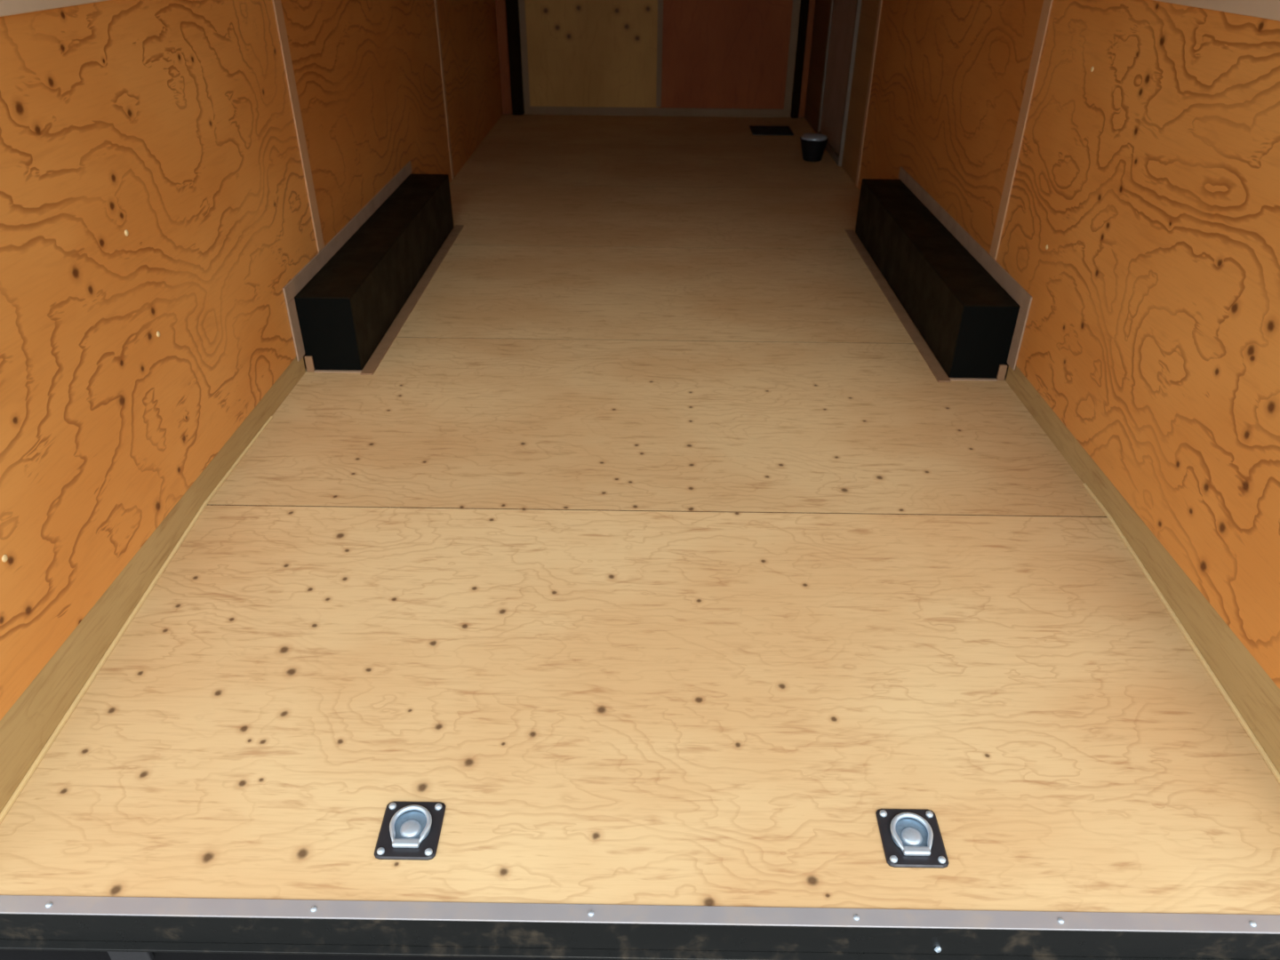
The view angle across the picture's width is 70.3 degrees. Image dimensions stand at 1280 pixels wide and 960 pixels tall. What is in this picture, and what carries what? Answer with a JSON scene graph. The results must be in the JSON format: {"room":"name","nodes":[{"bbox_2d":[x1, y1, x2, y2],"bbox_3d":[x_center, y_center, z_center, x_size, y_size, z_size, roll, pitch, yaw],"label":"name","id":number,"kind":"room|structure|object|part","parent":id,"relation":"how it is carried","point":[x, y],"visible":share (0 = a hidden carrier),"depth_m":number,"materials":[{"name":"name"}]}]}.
{"room":"cargo trailer interior","nodes":[
{"label":"cargo trailer interior","id":0,"kind":"room"},
{"bbox_2d":[0,0,503,720],"bbox_3d":[-1.183,-1.987,4.065,0.046,2.260,7.056,1,32,0],"label":"wall","id":1,"kind":"structure","parent":0,"point":[168,168],"depth_m":2.26,"materials":[{"name":"brown wood"}]},
{"bbox_2d":[0,0,109,16],"bbox_3d":[-1.159,-2.209,3.821,0.010,0.050,6.876,1,32,0],"label":"trim","id":2,"kind":"structure","parent":1,"relation":"attached to","point":[7,7],"depth_m":1.77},
{"bbox_2d":[0,356,305,823],"bbox_3d":[-1.206,0.136,2.400,0.018,0.176,1.990,1,32,0],"label":"baseboard","id":3,"kind":"structure","parent":1,"relation":"attached to","point":[33,723],"depth_m":2.04,"materials":[{"name":"brown wood"}]},
{"bbox_3d":[-1.200,-0.512,2.204,0.009,1.136,2.340,1,32,0],"label":"plywood panel","id":4,"kind":"part","parent":1,"relation":"part of","materials":[{"name":"orange wood"}]},
{"bbox_3d":[-1.173,-1.730,4.264,0.009,1.233,2.445,1,32,0],"label":"plywood panel","id":5,"kind":"part","parent":1,"relation":"part of","materials":[{"name":"orange wood"}]},
{"bbox_3d":[-1.146,-2.957,6.248,0.009,1.233,2.221,1,32,0],"label":"plywood panel","id":6,"kind":"part","parent":1,"relation":"part of","materials":[{"name":"orange wood"}]},
{"bbox_2d":[0,949,615,959],"bbox_3d":[0.029,0.911,1.739,2.570,0.200,0.080,1,32,0],"label":"trim","id":7,"kind":"structure","parent":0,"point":[4,955],"depth_m":1.69,"materials":[{"name":"black metal"}]},
{"bbox_2d":[0,113,1279,914],"bbox_3d":[0.071,-1.143,4.599,2.550,0.117,7.106,1,32,0],"label":"floor","id":8,"kind":"structure","parent":0,"point":[652,548],"depth_m":2.15,"materials":[{"name":"brown wood"}]},
{"bbox_2d":[282,160,463,375],"bbox_3d":[-1.058,-0.987,3.903,0.242,0.332,1.874,1,32,0],"label":"wheel well","id":9,"kind":"object","parent":8,"relation":"on","point":[339,316],"visible":1,"depth_m":3.51,"materials":[{"name":"black paint"}]},
{"bbox_3d":[-1.091,-0.506,3.183,0.192,0.271,0.005,1,32,0],"label":"plate","id":10,"kind":"part","parent":9,"relation":"part of","materials":[{"name":"black metal"}]},
{"bbox_3d":[-1.077,-0.387,3.244,0.168,0.004,0.014,1,32,0],"label":"trim","id":11,"kind":"part","parent":9,"relation":"part of","materials":[{"name":"beige wood"}]},
{"bbox_3d":[-1.176,-1.015,3.882,0.006,0.266,1.864,1,32,0],"label":"wall trim","id":12,"kind":"part","parent":9,"relation":"part of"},
{"bbox_3d":[-0.961,-0.858,4.005,0.045,0.005,1.834,1,32,0],"label":"floor trim","id":13,"kind":"part","parent":9,"relation":"part of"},
{"bbox_2d":[374,800,445,860],"bbox_3d":[-0.432,0.654,1.707,0.114,0.024,0.120,1,32,0],"label":"anchor","id":14,"kind":"object","parent":8,"relation":"on","point":[409,830],"visible":1,"depth_m":1.70,"materials":[{"name":"metal"}]},
{"bbox_2d":[0,895,1279,959],"bbox_3d":[0.029,0.830,1.623,2.570,0.180,0.056,1,32,0],"label":"trim","id":15,"kind":"structure","parent":8,"relation":"attached to","point":[128,928],"depth_m":1.59,"materials":[{"name":"metal"}]},
{"bbox_3d":[-0.939,0.865,1.670,0.075,0.055,0.012,1,32,0],"label":"hinge plate","id":16,"kind":"part","parent":15,"relation":"part of","materials":[{"name":"metal"}]},
{"bbox_2d":[749,125,793,135],"bbox_3d":[1.009,-2.692,6.994,0.310,0.012,0.310,1,32,0],"label":"mat","id":17,"kind":"object","parent":8,"relation":"in","point":[756,130],"visible":1,"depth_m":6.98,"materials":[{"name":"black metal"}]},
{"bbox_2d":[753,127,789,133],"bbox_3d":[1.009,-2.690,6.995,0.250,0.009,0.250,1,32,0],"label":"grille","id":18,"kind":"object","parent":17,"relation":"attached to","point":[756,130],"depth_m":6.98,"materials":[{"name":"black metal"}]},
{"bbox_2d":[800,133,828,161],"bbox_3d":[1.168,-2.242,6.123,0.188,0.166,0.188,1,32,0],"label":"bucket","id":19,"kind":"object","parent":8,"relation":"on","point":[813,145],"visible":1,"depth_m":6.07,"materials":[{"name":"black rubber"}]},
{"bbox_3d":[1.169,-2.302,6.087,0.170,0.026,0.170,1,32,0],"label":"lid","id":20,"kind":"part","parent":19,"relation":"part of","materials":[{"name":"metal"}]},
{"bbox_2d":[875,808,948,868],"bbox_3d":[0.510,0.666,1.702,0.114,0.024,0.120,1,32,0],"label":"anchor","id":21,"kind":"object","parent":8,"relation":"on","point":[910,837],"visible":1,"depth_m":1.70,"materials":[{"name":"metal"}]},
{"bbox_2d":[845,166,1031,382],"bbox_3d":[1.188,-0.958,3.891,0.242,0.332,1.874,1,32,0],"label":"wheel well","id":22,"kind":"object","parent":8,"relation":"on","point":[966,316],"visible":1,"depth_m":3.49,"materials":[{"name":"black paint"}]},
{"bbox_3d":[1.088,-0.831,3.994,0.045,0.005,1.834,1,32,0],"label":"floor trim","id":23,"kind":"part","parent":22,"relation":"part of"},
{"bbox_3d":[1.306,-0.982,3.869,0.006,0.266,1.864,1,32,0],"label":"wall trim","id":24,"kind":"part","parent":22,"relation":"part of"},
{"bbox_3d":[1.184,-0.357,3.232,0.168,0.004,0.014,1,32,0],"label":"trim","id":25,"kind":"part","parent":22,"relation":"part of","materials":[{"name":"beige wood"}]},
{"bbox_3d":[1.200,-0.476,3.171,0.192,0.271,0.005,1,32,0],"label":"plate","id":26,"kind":"part","parent":22,"relation":"part of","materials":[{"name":"black metal"}]},
{"bbox_2d":[495,0,815,117],"bbox_3d":[0.119,-3.882,6.987,2.570,2.090,0.062,1,32,0],"label":"wall","id":27,"kind":"structure","parent":0,"point":[662,58],"depth_m":7.27,"materials":[{"name":"orange wood"}]},
{"bbox_2d":[504,0,524,115],"bbox_3d":[-0.994,-3.891,6.955,0.093,2.060,0.068,1,32,0],"label":"trim","id":28,"kind":"structure","parent":27,"relation":"attached to","point":[512,11],"depth_m":7.24,"materials":[{"name":"paint"}]},
{"bbox_3d":[-0.382,-3.895,6.975,1.087,2.065,0.020,1,32,0],"label":"plywood panel","id":29,"kind":"part","parent":27,"relation":"part of","materials":[{"name":"beige wood"}]},
{"bbox_3d":[0.690,-3.881,6.970,1.058,2.065,0.020,1,32,0],"label":"plywood panel","id":30,"kind":"part","parent":27,"relation":"part of","materials":[{"name":"brown wood"}]},
{"bbox_2d":[790,0,809,118],"bbox_3d":[1.280,-3.861,6.943,0.058,2.060,0.068,1,32,0],"label":"trim","id":31,"kind":"structure","parent":27,"relation":"attached to","point":[804,4],"depth_m":7.22,"materials":[{"name":"paint"}]},
{"bbox_2d":[804,0,1279,688],"bbox_3d":[1.341,-1.953,4.051,0.046,2.260,7.056,1,32,0],"label":"wall","id":32,"kind":"structure","parent":0,"point":[1118,160],"depth_m":2.40,"materials":[{"name":"brown wood"}]},
{"bbox_3d":[1.360,-3.296,6.836,0.009,1.233,0.806,1,32,0],"label":"plywood panel","id":33,"kind":"part","parent":32,"relation":"part of","materials":[{"name":"brown wood"}]},
{"bbox_2d":[816,0,862,166],"bbox_3d":[1.325,-3.153,5.905,0.072,1.950,0.940,1,32,0],"label":"door","id":34,"kind":"structure","parent":32,"relation":"in","point":[844,20],"depth_m":6.09,"materials":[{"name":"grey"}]},
{"bbox_3d":[1.342,-2.454,5.476,0.009,1.233,0.535,1,32,0],"label":"plywood panel","id":35,"kind":"part","parent":32,"relation":"part of","materials":[{"name":"brown wood"}]},
{"bbox_3d":[1.325,-1.683,4.230,0.009,1.233,2.395,1,32,0],"label":"plywood panel","id":36,"kind":"part","parent":32,"relation":"part of","materials":[{"name":"orange wood"}]},
{"bbox_3d":[1.299,-0.479,2.191,0.009,1.136,2.340,1,32,0],"label":"plywood panel","id":37,"kind":"part","parent":32,"relation":"part of","materials":[{"name":"orange wood"}]},
{"bbox_2d":[1005,365,1279,783],"bbox_3d":[1.290,0.169,2.386,0.018,0.176,1.990,1,32,0],"label":"baseboard","id":38,"kind":"structure","parent":32,"relation":"attached to","point":[1252,696],"depth_m":2.14,"materials":[{"name":"brown wood"}]},
{"bbox_2d":[1153,0,1279,21],"bbox_3d":[1.311,-1.741,3.103,0.010,0.050,5.220,1,32,0],"label":"trim","id":39,"kind":"structure","parent":32,"relation":"attached to","point":[1264,9],"depth_m":1.95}
]}

